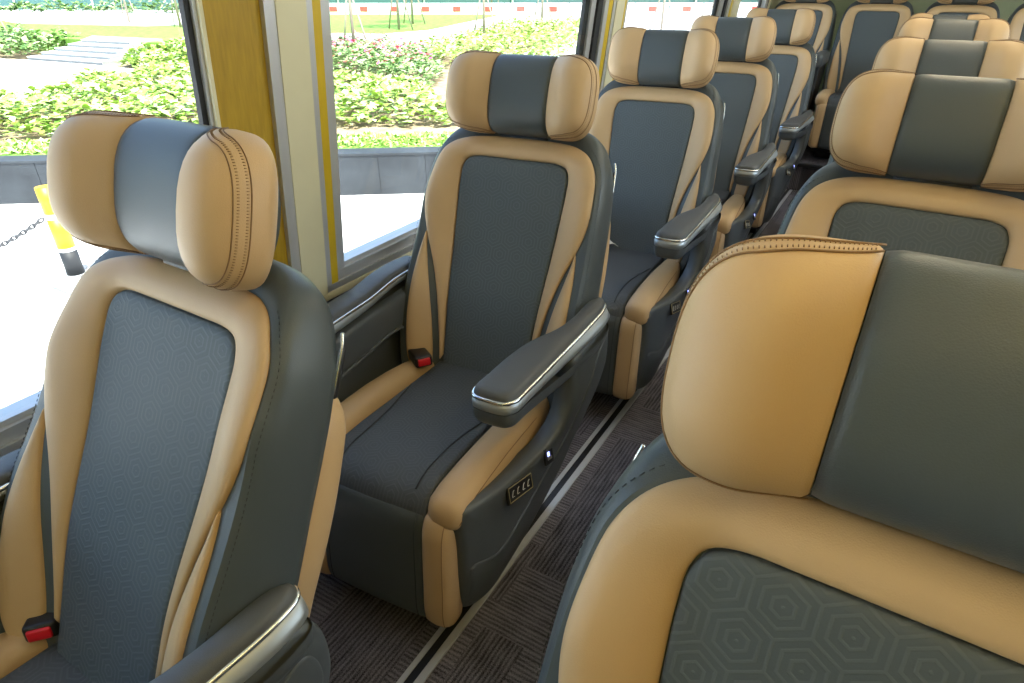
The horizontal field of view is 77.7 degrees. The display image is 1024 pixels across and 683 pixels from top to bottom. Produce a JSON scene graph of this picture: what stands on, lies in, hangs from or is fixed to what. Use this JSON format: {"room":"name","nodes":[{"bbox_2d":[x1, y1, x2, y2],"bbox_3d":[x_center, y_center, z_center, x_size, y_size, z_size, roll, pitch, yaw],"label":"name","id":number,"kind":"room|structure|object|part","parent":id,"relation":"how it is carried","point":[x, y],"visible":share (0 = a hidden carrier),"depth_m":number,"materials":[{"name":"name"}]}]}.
{"room":"vehicle interior","nodes":[
{"label":"vehicle interior","id":0,"kind":"room"},
{"bbox_2d":[309,189,798,682],"bbox_3d":[1.160,0.349,2.187,2.800,0.080,9.550,16,34,27],"label":"floor","id":1,"kind":"structure","parent":0,"point":[369,638],"depth_m":1.57,"materials":[{"name":"carpet"}]},
{"bbox_2d":[0,110,345,682],"bbox_3d":[-0.651,0.383,0.854,0.660,1.197,0.889,17,34,28],"label":"seat","id":2,"kind":"object","parent":1,"relation":"on","point":[168,498],"visible":1,"depth_m":0.86,"materials":[{"name":"grey leather"}]},
{"bbox_3d":[-0.904,0.290,0.944,0.094,0.042,0.519,17,34,28],"label":"armrest trim","id":3,"kind":"part","parent":2,"relation":"part of","materials":[{"name":"silver metal"}]},
{"bbox_2d":[0,642,91,682],"bbox_3d":[-0.699,0.615,0.874,0.276,0.133,0.606,17,34,28],"label":"seat cushion","id":4,"kind":"object","parent":2,"relation":"on","point":[48,662],"depth_m":0.98,"materials":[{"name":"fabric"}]},
{"bbox_3d":[-0.556,0.252,0.930,0.303,0.620,0.029,17,7,28],"label":"panel","id":5,"kind":"part","parent":2,"relation":"part of","materials":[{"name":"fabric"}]},
{"bbox_3d":[-0.538,0.216,0.943,0.529,0.753,0.140,17,7,28],"label":"backrest","id":6,"kind":"part","parent":2,"relation":"part of","materials":[{"name":"grey leather"}]},
{"bbox_3d":[-0.450,0.440,0.688,0.104,0.038,0.509,21,36,32],"label":"armrest trim","id":7,"kind":"part","parent":2,"relation":"part of","materials":[{"name":"silver metal"}]},
{"bbox_3d":[-0.486,0.692,0.795,0.112,0.508,0.640,23,37,35],"label":"panel","id":8,"kind":"part","parent":2,"relation":"part of","materials":[{"name":"grey plastic"}]},
{"bbox_3d":[-0.448,0.483,0.713,0.101,0.064,0.507,21,36,33],"label":"armrest","id":9,"kind":"part","parent":2,"relation":"part of","materials":[{"name":"grey plastic"}]},
{"bbox_3d":[-0.511,0.299,1.039,0.506,0.602,0.088,17,7,28],"label":"panel","id":10,"kind":"part","parent":2,"relation":"part of","materials":[{"name":"beige leather"}]},
{"bbox_2d":[320,50,615,627],"bbox_3d":[-0.133,-0.028,1.570,0.660,1.197,0.889,13,32,23],"label":"seat","id":11,"kind":"object","parent":1,"relation":"on","point":[475,359],"visible":0.89,"depth_m":1.55,"materials":[{"name":"grey leather"}]},
{"bbox_3d":[-0.398,-0.107,1.636,0.094,0.042,0.519,13,32,23],"label":"armrest trim","id":12,"kind":"part","parent":11,"relation":"part of","materials":[{"name":"silver metal"}]},
{"bbox_3d":[-0.390,0.141,1.750,0.122,0.521,0.697,12,32,21],"label":"panel","id":13,"kind":"part","parent":11,"relation":"part of","materials":[{"name":"grey plastic"}]},
{"bbox_2d":[339,361,491,518],"bbox_3d":[-0.171,0.206,1.586,0.276,0.133,0.606,13,32,23],"label":"seat cushion","id":14,"kind":"object","parent":11,"relation":"on","point":[400,448],"depth_m":1.43,"materials":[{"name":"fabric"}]},
{"bbox_3d":[-0.041,-0.165,1.681,0.303,0.620,0.029,13,11,23],"label":"panel","id":15,"kind":"part","parent":11,"relation":"part of","materials":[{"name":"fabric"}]},
{"bbox_3d":[-0.027,-0.203,1.692,0.529,0.753,0.140,13,11,23],"label":"backrest","id":16,"kind":"part","parent":11,"relation":"part of","materials":[{"name":"grey leather"}]},
{"bbox_3d":[0.052,0.272,1.527,0.112,0.508,0.640,19,35,30],"label":"panel","id":17,"kind":"part","parent":11,"relation":"part of","materials":[{"name":"grey plastic"}]},
{"bbox_3d":[0.085,0.018,1.424,0.104,0.038,0.509,17,34,27],"label":"armrest trim","id":18,"kind":"part","parent":11,"relation":"part of","materials":[{"name":"silver metal"}]},
{"bbox_3d":[0.086,0.061,1.449,0.101,0.064,0.507,17,34,28],"label":"armrest","id":19,"kind":"part","parent":11,"relation":"part of","materials":[{"name":"black leather"}]},
{"bbox_2d":[543,448,553,465],"bbox_3d":[0.084,0.264,1.471,0.017,0.046,0.047,17,34,27],"label":"socket","id":20,"kind":"object","parent":11,"relation":"attached to","point":[548,457],"depth_m":1.46,"materials":[{"name":"black plastic"}]},
{"bbox_3d":[0.000,-0.131,1.797,0.506,0.602,0.088,13,11,23],"label":"panel","id":21,"kind":"part","parent":11,"relation":"part of","materials":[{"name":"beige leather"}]},
{"bbox_2d":[396,189,791,682],"bbox_3d":[0.076,0.504,1.837,0.051,0.006,7.580,16,34,27],"label":"rail","id":22,"kind":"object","parent":1,"relation":"on","point":[426,661],"depth_m":1.84,"materials":[{"name":"metal"}]},
{"bbox_2d":[589,27,724,399],"bbox_3d":[0.399,-0.462,2.326,0.660,1.197,0.889,13,32,22],"label":"seat","id":23,"kind":"object","parent":1,"relation":"on","point":[660,118],"visible":0.68,"depth_m":2.33,"materials":[{"name":"grey leather"}]},
{"bbox_2d":[601,247,662,319],"bbox_3d":[0.361,-0.227,2.342,0.276,0.133,0.606,13,32,22],"label":"seat cushion","id":24,"kind":"object","parent":23,"relation":"on","point":[628,268],"depth_m":2.25,"materials":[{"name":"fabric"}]},
{"bbox_3d":[0.494,-0.600,2.448,0.303,0.621,0.029,13,13,22],"label":"panel","id":25,"kind":"part","parent":23,"relation":"part of","materials":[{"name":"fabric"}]},
{"bbox_3d":[0.507,-0.638,2.457,0.529,0.753,0.140,13,13,22],"label":"backrest","id":26,"kind":"part","parent":23,"relation":"part of","materials":[{"name":"grey leather"}]},
{"bbox_3d":[0.585,-0.163,2.284,0.112,0.508,0.640,19,35,30],"label":"panel","id":27,"kind":"part","parent":23,"relation":"part of","materials":[{"name":"grey plastic"}]},
{"bbox_3d":[0.619,-0.373,2.206,0.101,0.064,0.507,17,34,27],"label":"armrest","id":28,"kind":"part","parent":23,"relation":"part of","materials":[{"name":"grey leather"}]},
{"bbox_3d":[0.618,-0.417,2.181,0.104,0.038,0.509,17,34,27],"label":"armrest trim","id":29,"kind":"part","parent":23,"relation":"part of","materials":[{"name":"silver metal"}]},
{"bbox_2d":[690,15,778,261],"bbox_3d":[0.903,-0.873,3.043,0.660,1.197,0.889,13,32,22],"label":"seat","id":30,"kind":"object","parent":1,"relation":"on","point":[744,78],"visible":0.45,"depth_m":3.04,"materials":[{"name":"grey leather"}]},
{"bbox_2d":[712,190,729,205],"bbox_3d":[0.867,-0.638,3.058,0.276,0.133,0.606,13,32,22],"label":"seat cushion","id":31,"kind":"object","parent":30,"relation":"on","point":[724,195],"depth_m":3.13,"materials":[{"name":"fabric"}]},
{"bbox_3d":[1.000,-1.012,3.170,0.303,0.621,0.029,13,14,22],"label":"panel","id":32,"kind":"part","parent":30,"relation":"part of","materials":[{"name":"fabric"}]},
{"bbox_3d":[1.012,-1.051,3.178,0.529,0.753,0.140,13,14,22],"label":"backrest","id":33,"kind":"part","parent":30,"relation":"part of","materials":[{"name":"grey leather"}]},
{"bbox_3d":[1.091,-0.575,3.002,0.112,0.508,0.640,19,35,30],"label":"panel","id":34,"kind":"part","parent":30,"relation":"part of","materials":[{"name":"leather"}]},
{"bbox_3d":[1.125,-0.785,2.924,0.101,0.064,0.507,17,34,27],"label":"armrest","id":35,"kind":"part","parent":30,"relation":"part of","materials":[{"name":"grey plastic"}]},
{"bbox_3d":[1.123,-0.829,2.899,0.104,0.038,0.509,16,34,27],"label":"armrest trim","id":36,"kind":"part","parent":30,"relation":"part of","materials":[{"name":"silver metal"}]},
{"bbox_2d":[535,234,1023,682],"bbox_3d":[0.129,0.636,0.403,0.660,1.197,0.889,17,34,28],"label":"seat","id":37,"kind":"object","parent":1,"relation":"on","point":[831,488],"visible":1,"depth_m":0.44,"materials":[{"name":"grey leather"}]},
{"bbox_3d":[0.237,0.462,0.524,0.529,0.753,0.140,17,12,28],"label":"backrest","id":38,"kind":"part","parent":37,"relation":"part of","materials":[{"name":"grey leather"}]},
{"bbox_3d":[0.221,0.499,0.515,0.303,0.620,0.029,17,12,28],"label":"panel","id":39,"kind":"part","parent":37,"relation":"part of","materials":[{"name":"fabric"}]},
{"bbox_2d":[746,7,816,232],"bbox_3d":[1.437,-1.315,3.813,0.660,1.197,0.889,15,33,24],"label":"seat","id":40,"kind":"object","parent":1,"relation":"on","point":[793,57],"visible":0.44,"depth_m":3.79,"materials":[{"name":"grey leather"}]},
{"bbox_3d":[1.542,-1.452,3.936,0.303,0.620,0.029,15,14,24],"label":"panel","id":41,"kind":"part","parent":40,"relation":"part of","materials":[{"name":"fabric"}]},
{"bbox_3d":[1.615,-1.012,3.764,0.112,0.508,0.640,21,36,32],"label":"panel","id":42,"kind":"part","parent":40,"relation":"part of","materials":[{"name":"grey plastic"}]},
{"bbox_3d":[1.556,-1.490,3.944,0.529,0.753,0.140,15,14,24],"label":"backrest","id":43,"kind":"part","parent":40,"relation":"part of","materials":[{"name":"grey leather"}]},
{"bbox_3d":[1.650,-1.222,3.685,0.101,0.064,0.507,18,35,29],"label":"armrest","id":44,"kind":"part","parent":40,"relation":"part of","materials":[{"name":"grey plastic"}]},
{"bbox_3d":[1.649,-1.265,3.660,0.104,0.038,0.509,18,35,29],"label":"armrest trim","id":45,"kind":"part","parent":40,"relation":"part of","materials":[{"name":"silver metal"}]},
{"bbox_2d":[777,69,1023,269],"bbox_3d":[0.658,0.178,1.202,0.660,1.197,0.889,17,34,28],"label":"seat","id":46,"kind":"object","parent":1,"relation":"on","point":[924,163],"visible":0.22,"depth_m":1.22,"materials":[{"name":"grey leather"}]},
{"bbox_3d":[0.767,0.004,1.323,0.529,0.753,0.140,17,12,28],"label":"backrest","id":47,"kind":"part","parent":46,"relation":"part of","materials":[{"name":"grey leather"}]},
{"bbox_3d":[0.750,0.041,1.314,0.303,0.620,0.029,17,12,28],"label":"panel","id":48,"kind":"part","parent":46,"relation":"part of","materials":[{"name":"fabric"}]},
{"bbox_2d":[827,36,1023,164],"bbox_3d":[1.133,-0.216,1.888,0.660,1.197,0.889,16,34,27],"label":"seat","id":49,"kind":"object","parent":1,"relation":"on","point":[1004,59],"visible":0.06,"depth_m":1.86,"materials":[{"name":"grey leather"}]},
{"bbox_3d":[1.236,-0.391,2.011,0.529,0.753,0.140,16,12,27],"label":"backrest","id":50,"kind":"part","parent":49,"relation":"part of","materials":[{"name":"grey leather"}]},
{"bbox_2d":[909,13,990,20],"bbox_3d":[2.163,-1.076,3.400,0.660,1.185,0.889,16,34,27],"label":"seat","id":51,"kind":"object","parent":1,"relation":"on","point":[978,17],"visible":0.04,"depth_m":3.38,"materials":[{"name":"grey leather"}]},
{"bbox_2d":[896,17,1010,41],"bbox_3d":[1.655,-0.651,2.637,0.660,1.207,0.889,16,34,27],"label":"seat","id":52,"kind":"object","parent":1,"relation":"on","point":[985,30],"visible":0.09,"depth_m":2.61,"materials":[{"name":"grey leather"}]},
{"bbox_2d":[786,121,828,189],"bbox_3d":[3.121,-1.390,4.942,2.690,0.187,1.750,16,34,27],"label":"floor","id":53,"kind":"structure","parent":0,"point":[800,175],"depth_m":4.62,"materials":[{"name":"carpet"}]},
{"bbox_2d":[774,0,836,113],"bbox_3d":[2.083,-2.084,4.772,0.519,1.197,0.901,14,33,24],"label":"seat","id":54,"kind":"object","parent":53,"relation":"on","point":[825,11],"visible":0.27,"depth_m":4.76,"materials":[{"name":"grey leather"}]},
{"bbox_3d":[2.162,-2.225,4.892,0.285,0.620,0.029,16,12,27],"label":"panel","id":55,"kind":"part","parent":54,"relation":"part of","materials":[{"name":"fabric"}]},
{"bbox_3d":[2.245,-1.783,4.766,0.033,0.580,0.260,16,34,27],"label":"armrest post","id":56,"kind":"part","parent":54,"relation":"part of","materials":[{"name":"black leather"}]},
{"bbox_3d":[2.229,-2.044,4.588,0.082,0.079,0.410,16,34,27],"label":"armrest","id":57,"kind":"part","parent":54,"relation":"part of","materials":[{"name":"grey plastic"}]},
{"bbox_2d":[797,162,825,168],"bbox_3d":[2.677,-1.091,4.241,2.670,0.022,0.045,16,34,27],"label":"trim","id":58,"kind":"structure","parent":53,"relation":"attached to","point":[806,165],"depth_m":4.52,"materials":[{"name":"black plastic"}]},
{"bbox_2d":[808,0,913,157],"bbox_3d":[2.522,-1.955,4.542,0.519,1.197,0.901,14,33,24],"label":"seat","id":59,"kind":"object","parent":53,"relation":"on","point":[865,26],"visible":0.62,"depth_m":4.64,"materials":[{"name":"grey leather"}]},
{"bbox_2d":[827,91,842,104],"bbox_3d":[2.449,-1.731,4.577,0.259,0.133,0.606,16,34,27],"label":"seat cushion","id":60,"kind":"object","parent":59,"relation":"on","point":[833,97],"depth_m":4.41,"materials":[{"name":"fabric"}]},
{"bbox_3d":[2.617,-2.134,4.671,0.498,0.753,0.140,16,12,27],"label":"backrest","id":61,"kind":"part","parent":59,"relation":"part of","materials":[{"name":"grey leather"}]},
{"bbox_3d":[2.601,-2.096,4.662,0.285,0.620,0.029,16,12,27],"label":"panel","id":62,"kind":"part","parent":59,"relation":"part of","materials":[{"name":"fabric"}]},
{"bbox_2d":[924,0,999,17],"bbox_3d":[2.960,-1.826,4.312,0.519,1.197,0.901,14,33,24],"label":"seat","id":63,"kind":"object","parent":53,"relation":"on","point":[946,7],"visible":0.15,"depth_m":4.37,"materials":[{"name":"grey leather"}]},
{"bbox_3d":[3.039,-1.968,4.432,0.285,0.620,0.029,16,12,27],"label":"panel","id":64,"kind":"part","parent":63,"relation":"part of","materials":[{"name":"fabric"}]},
{"bbox_2d":[1007,3,1023,40],"bbox_3d":[3.399,-1.697,4.082,0.519,1.197,0.901,14,33,24],"label":"seat","id":65,"kind":"object","parent":53,"relation":"on","point":[1016,20],"visible":0.14,"depth_m":4.22,"materials":[{"name":"grey leather"}]},
{"bbox_3d":[3.478,-1.839,4.202,0.285,0.620,0.029,16,12,27],"label":"panel","id":66,"kind":"part","parent":65,"relation":"part of","materials":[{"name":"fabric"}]},
{"bbox_2d":[813,0,1023,115],"bbox_3d":[3.579,-2.583,5.158,2.800,2.050,0.060,16,34,27],"label":"wall","id":67,"kind":"structure","parent":0,"point":[1006,7],"depth_m":5.20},
{"bbox_3d":[0.019,-0.919,2.250,0.320,2.070,9.350,16,34,27],"label":"wall","id":68,"kind":"structure","parent":0,"visible":0},
{"bbox_2d":[0,219,419,456],"bbox_3d":[-0.003,-0.593,2.453,0.066,0.058,9.350,16,34,27],"label":"trim","id":69,"kind":"structure","parent":68,"relation":"attached to","point":[15,417],"depth_m":1.77,"materials":[{"name":"metal"}]},
{"bbox_2d":[178,0,344,295],"bbox_3d":[-0.506,-0.588,1.319,0.173,1.178,0.350,16,34,27],"label":"pillar","id":70,"kind":"structure","parent":68,"relation":"attached to","point":[261,68],"depth_m":1.36,"materials":[{"name":"yellow metal"}]},
{"bbox_2d":[324,250,412,300],"bbox_3d":[0.007,-0.554,2.468,0.043,0.024,9.350,16,34,27],"label":"trim","id":71,"kind":"structure","parent":68,"relation":"attached to","point":[348,286],"depth_m":1.77,"materials":[{"name":"grey plastic"}]},
{"bbox_2d":[575,0,628,93],"bbox_3d":[0.387,-1.331,2.613,0.178,1.178,0.380,16,34,27],"label":"trim","id":72,"kind":"structure","parent":68,"relation":"attached to","point":[600,20],"depth_m":2.59,"materials":[{"name":"beige plastic"}]},
{"bbox_2d":[711,0,740,16],"bbox_3d":[1.384,-2.156,4.052,0.178,1.178,0.510,16,34,27],"label":"trim","id":73,"kind":"structure","parent":68,"relation":"attached to","point":[721,8],"depth_m":4.00,"materials":[{"name":"beige plastic"}]},
{"bbox_2d":[757,0,782,8],"bbox_3d":[2.176,-2.813,5.197,0.176,1.178,1.130,16,34,27],"label":"trim","id":74,"kind":"structure","parent":68,"relation":"attached to","point":[770,4],"depth_m":4.94,"materials":[{"name":"beige plastic"}]},
{"label":"outside","id":75,"kind":"structure","parent":0,"visible":0},
{"bbox_2d":[0,193,423,408],"bbox_3d":[-2.115,-12.854,27.714,155.000,0.200,170.000,16,34,27],"label":"ground","id":76,"kind":"structure","parent":75,"point":[30,308],"depth_m":6.27,"materials":[{"name":"white concrete"}]},
{"bbox_2d":[34,184,89,294],"bbox_3d":[-3.998,-0.919,5.658,0.340,0.930,0.340,16,34,27],"label":"bollard","id":77,"kind":"object","parent":76,"relation":"on","point":[65,281],"visible":0.74,"depth_m":5.66,"materials":[{"name":"yellow plastic"}]},
{"bbox_2d":[0,217,44,246],"bbox_3d":[-4.635,-0.638,4.990,0.047,0.266,1.755,24,38,36],"label":"chain","id":78,"kind":"object","parent":77,"relation":"hanging from","point":[37,222],"visible":1,"depth_m":5.40,"materials":[{"name":"metal"}]},
{"bbox_2d":[26,36,162,65],"bbox_3d":[-12.114,-8.307,18.661,4.341,0.955,2.732,14,33,23],"label":"stone steps","id":79,"kind":"structure","parent":76,"relation":"on","point":[92,50],"depth_m":17.96,"materials":[{"name":"stone"}]},
{"bbox_2d":[0,146,440,203],"bbox_3d":[-5.987,-2.064,8.082,16.658,0.535,0.315,-2,30,-4],"label":"wall","id":80,"kind":"structure","parent":76,"relation":"on","point":[393,170],"depth_m":8.16,"materials":[{"name":"stone"}]},
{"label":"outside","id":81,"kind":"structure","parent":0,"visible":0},
{"bbox_2d":[0,16,668,141],"bbox_3d":[-29.660,-24.687,48.006,115.950,0.500,97.275,16,34,27],"label":"ground","id":82,"kind":"structure","parent":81,"point":[418,125],"depth_m":10.53,"materials":[{"name":"green plant"}]},
{"bbox_2d":[0,19,15,48],"bbox_3d":[-16.993,-12.109,19.777,2.441,5.470,2.366,16,34,27],"label":"young tree","id":83,"kind":"object","parent":82,"relation":"on","point":[0,19],"visible":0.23,"depth_m":20.77,"materials":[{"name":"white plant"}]},
{"bbox_2d":[0,23,80,54],"bbox_3d":[-18.485,-10.442,21.540,11.941,0.831,3.550,16,34,27],"label":"shrubbery","id":84,"kind":"object","parent":82,"relation":"on","point":[21,34],"visible":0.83,"depth_m":19.59,"materials":[{"name":"green plant"}]},
{"bbox_2d":[114,34,187,66],"bbox_3d":[-8.582,-7.754,16.907,3.575,0.668,3.903,0,30,0],"label":"shrubbery","id":85,"kind":"object","parent":82,"relation":"on","point":[146,54],"visible":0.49,"depth_m":16.34,"materials":[{"name":"green plant"}]},
{"bbox_2d":[0,59,452,135],"bbox_3d":[-5.454,-5.058,12.321,8.618,0.500,7.753,-4,30,-6],"label":"shrubbery","id":86,"kind":"object","parent":82,"relation":"on","point":[96,81],"visible":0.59,"depth_m":10.48,"materials":[{"name":"green plant"}]},
{"bbox_2d":[329,3,348,13],"bbox_3d":[-9.335,-17.215,33.286,1.590,0.920,0.150,3,30,6],"label":"board","id":87,"kind":"object","parent":82,"relation":"on","point":[335,8],"visible":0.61,"depth_m":33.11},
{"bbox_2d":[343,0,370,57],"bbox_3d":[-4.403,-10.124,16.270,2.475,5.386,2.368,-8,30,-12],"label":"young tree","id":88,"kind":"object","parent":82,"relation":"on","point":[349,1],"visible":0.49,"depth_m":17.12,"materials":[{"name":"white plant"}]},
{"bbox_2d":[348,3,378,13],"bbox_3d":[-7.709,-17.119,33.103,1.590,0.920,0.150,3,30,6],"label":"board","id":89,"kind":"object","parent":82,"relation":"on","point":[362,8],"visible":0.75,"depth_m":32.94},
{"bbox_2d":[0,0,758,15],"bbox_3d":[-10.332,-21.064,37.341,73.031,3.600,0.285,3,30,5],"label":"fence","id":90,"kind":"object","parent":82,"relation":"on","point":[3,2],"visible":0.02,"depth_m":37.58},
{"bbox_2d":[331,30,445,86],"bbox_3d":[-4.192,-7.219,15.832,4.894,0.748,8.250,-5,30,-9],"label":"shrubbery","id":91,"kind":"object","parent":82,"relation":"on","point":[407,63],"visible":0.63,"depth_m":14.91,"materials":[{"name":"green plant"}]},
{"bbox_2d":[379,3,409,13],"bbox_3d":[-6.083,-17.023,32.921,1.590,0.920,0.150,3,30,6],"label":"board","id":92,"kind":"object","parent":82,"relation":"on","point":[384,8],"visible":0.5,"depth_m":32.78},
{"bbox_2d":[410,3,440,13],"bbox_3d":[-4.457,-16.927,32.739,1.590,0.920,0.150,3,30,6],"label":"board","id":93,"kind":"object","parent":82,"relation":"on","point":[427,8],"visible":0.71,"depth_m":32.58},
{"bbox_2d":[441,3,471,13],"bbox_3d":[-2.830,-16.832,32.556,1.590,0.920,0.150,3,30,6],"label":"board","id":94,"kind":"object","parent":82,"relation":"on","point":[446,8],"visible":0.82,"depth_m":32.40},
{"bbox_2d":[474,0,497,37],"bbox_3d":[-0.930,-12.784,20.849,2.443,5.441,2.381,16,34,27],"label":"young tree","id":95,"kind":"object","parent":82,"relation":"on","point":[483,1],"visible":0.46,"depth_m":21.69,"materials":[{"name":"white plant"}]},
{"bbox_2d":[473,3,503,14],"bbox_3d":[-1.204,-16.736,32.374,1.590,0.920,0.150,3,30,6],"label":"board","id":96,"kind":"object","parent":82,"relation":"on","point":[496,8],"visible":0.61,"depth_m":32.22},
{"bbox_2d":[417,16,579,66],"bbox_3d":[0.628,-11.169,22.851,5.749,0.620,17.228,8,31,15],"label":"shrubbery","id":97,"kind":"object","parent":82,"relation":"on","point":[514,30],"visible":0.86,"depth_m":19.76,"materials":[{"name":"green plant"}]},
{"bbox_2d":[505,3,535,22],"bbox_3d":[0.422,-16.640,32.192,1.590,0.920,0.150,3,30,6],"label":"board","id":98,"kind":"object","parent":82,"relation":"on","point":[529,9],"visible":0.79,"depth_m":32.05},
{"bbox_2d":[533,0,551,22],"bbox_3d":[1.355,-16.220,26.832,2.201,5.464,2.325,-17,34,-26],"label":"young tree","id":99,"kind":"object","parent":82,"relation":"on","point":[538,0],"visible":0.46,"depth_m":27.74,"materials":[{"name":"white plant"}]},
{"bbox_2d":[537,3,568,22],"bbox_3d":[2.048,-16.544,32.009,1.590,0.920,0.150,3,30,6],"label":"board","id":100,"kind":"object","parent":82,"relation":"on","point":[557,10],"visible":0.71,"depth_m":31.92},
{"bbox_2d":[569,3,581,21],"bbox_3d":[3.675,-16.449,31.827,1.590,0.920,0.150,3,30,6],"label":"board","id":101,"kind":"object","parent":82,"relation":"on","point":[575,8],"visible":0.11,"depth_m":31.78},
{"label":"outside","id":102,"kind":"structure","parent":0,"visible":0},
{"bbox_2d":[0,130,453,155],"bbox_3d":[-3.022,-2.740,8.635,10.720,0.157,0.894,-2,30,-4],"label":"grass","id":103,"kind":"structure","parent":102,"point":[35,144],"depth_m":8.56,"materials":[{"name":"green plant"}]},
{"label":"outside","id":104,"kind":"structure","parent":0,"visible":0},
{"bbox_2d":[0,10,504,50],"bbox_3d":[-32.322,-31.306,59.234,95.600,0.900,58.500,16,34,27],"label":"lawn","id":105,"kind":"structure","parent":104,"point":[371,23],"depth_m":24.28,"materials":[{"name":"green plant"}]},
{"bbox_2d":[0,0,179,12],"bbox_3d":[-31.768,-19.812,37.270,29.072,0.908,1.816,5,30,9],"label":"hedge","id":106,"kind":"object","parent":105,"relation":"on","point":[37,7],"visible":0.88,"depth_m":36.14,"materials":[{"name":"green plant"}]},
{"bbox_2d":[120,0,139,22],"bbox_3d":[-16.303,-15.912,25.635,2.262,5.510,2.370,16,34,27],"label":"young tree","id":107,"kind":"object","parent":105,"relation":"on","point":[124,2],"visible":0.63,"depth_m":26.80,"materials":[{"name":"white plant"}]},
{"bbox_2d":[171,0,181,26],"bbox_3d":[-12.865,-14.465,23.167,2.465,5.410,2.287,16,34,27],"label":"young tree","id":108,"kind":"object","parent":105,"relation":"on","point":[175,2],"visible":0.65,"depth_m":24.31,"materials":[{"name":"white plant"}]},
{"bbox_2d":[389,0,413,29],"bbox_3d":[-4.020,-13.529,21.439,2.398,5.418,2.350,16,34,27],"label":"young tree","id":109,"kind":"object","parent":105,"relation":"on","point":[397,2],"visible":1,"depth_m":22.49,"materials":[{"name":"green plant"}]},
{"bbox_2d":[403,0,425,23],"bbox_3d":[-3.942,-15.221,24.383,2.364,5.441,2.363,-7,30,-11],"label":"young tree","id":110,"kind":"object","parent":105,"relation":"on","point":[411,1],"visible":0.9,"depth_m":25.44,"materials":[{"name":"green plant"}]},
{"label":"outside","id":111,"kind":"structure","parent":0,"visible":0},
{"bbox_2d":[0,59,132,93],"bbox_3d":[-17.059,-5.622,13.937,15.400,0.055,11.950,16,34,27],"label":"path","id":112,"kind":"structure","parent":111,"point":[16,75],"depth_m":15.47,"materials":[{"name":"white concrete"}]},
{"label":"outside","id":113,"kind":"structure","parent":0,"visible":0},
{"bbox_2d":[542,20,692,56],"bbox_3d":[8.231,-12.184,25.224,11.509,0.052,24.704,6,30,10],"label":"path","id":114,"kind":"structure","parent":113,"point":[667,26],"depth_m":29.20,"materials":[{"name":"white concrete"}]},
{"bbox_2d":[625,3,634,22],"bbox_3d":[5.301,-16.353,31.645,1.590,0.920,0.150,3,30,6],"label":"board","id":115,"kind":"object","parent":114,"relation":"on","point":[630,13],"visible":0.11,"depth_m":31.54,"materials":[{"name":"white"}]},
{"bbox_2d":[635,3,668,22],"bbox_3d":[6.927,-16.257,31.462,1.590,0.920,0.150,3,30,6],"label":"board","id":116,"kind":"object","parent":114,"relation":"on","point":[645,12],"visible":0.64,"depth_m":31.42,"materials":[{"name":"white"}]},
{"bbox_2d":[649,0,674,29],"bbox_3d":[5.664,-14.069,23.095,2.348,5.390,2.340,16,34,27],"label":"young tree","id":117,"kind":"object","parent":114,"relation":"on","point":[664,1],"visible":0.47,"depth_m":23.96,"materials":[{"name":"white plant"}]},
{"bbox_2d":[668,3,703,22],"bbox_3d":[8.553,-16.162,31.280,1.590,0.920,0.150,3,30,6],"label":"board","id":118,"kind":"object","parent":114,"relation":"on","point":[681,12],"visible":0.82,"depth_m":31.21,"materials":[{"name":"white"}]},
{"bbox_2d":[703,3,712,14],"bbox_3d":[10.180,-16.066,31.098,1.590,0.920,0.150,3,30,6],"label":"board","id":119,"kind":"object","parent":114,"relation":"on","point":[707,6],"visible":0.11,"depth_m":31.03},
{"bbox_2d":[737,3,757,16],"bbox_3d":[11.806,-15.970,30.915,1.590,0.920,0.150,3,30,6],"label":"board","id":120,"kind":"object","parent":114,"relation":"on","point":[744,8],"visible":0.18,"depth_m":30.82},
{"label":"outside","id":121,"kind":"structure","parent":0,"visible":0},
{"bbox_2d":[331,11,536,50],"bbox_3d":[-1.096,-14.093,28.747,3.591,0.920,20.944,10,31,17],"label":"path","id":122,"kind":"structure","parent":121,"point":[444,31],"depth_m":21.64,"materials":[{"name":"white concrete"}]},
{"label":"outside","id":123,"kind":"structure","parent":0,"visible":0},
{"bbox_2d":[0,10,181,25],"bbox_3d":[-28.731,-21.776,42.472,15.216,0.915,50.152,-22,36,-33],"label":"road","id":124,"kind":"structure","parent":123,"point":[108,17],"depth_m":30.97,"materials":[{"name":"white concrete"}]}
]}

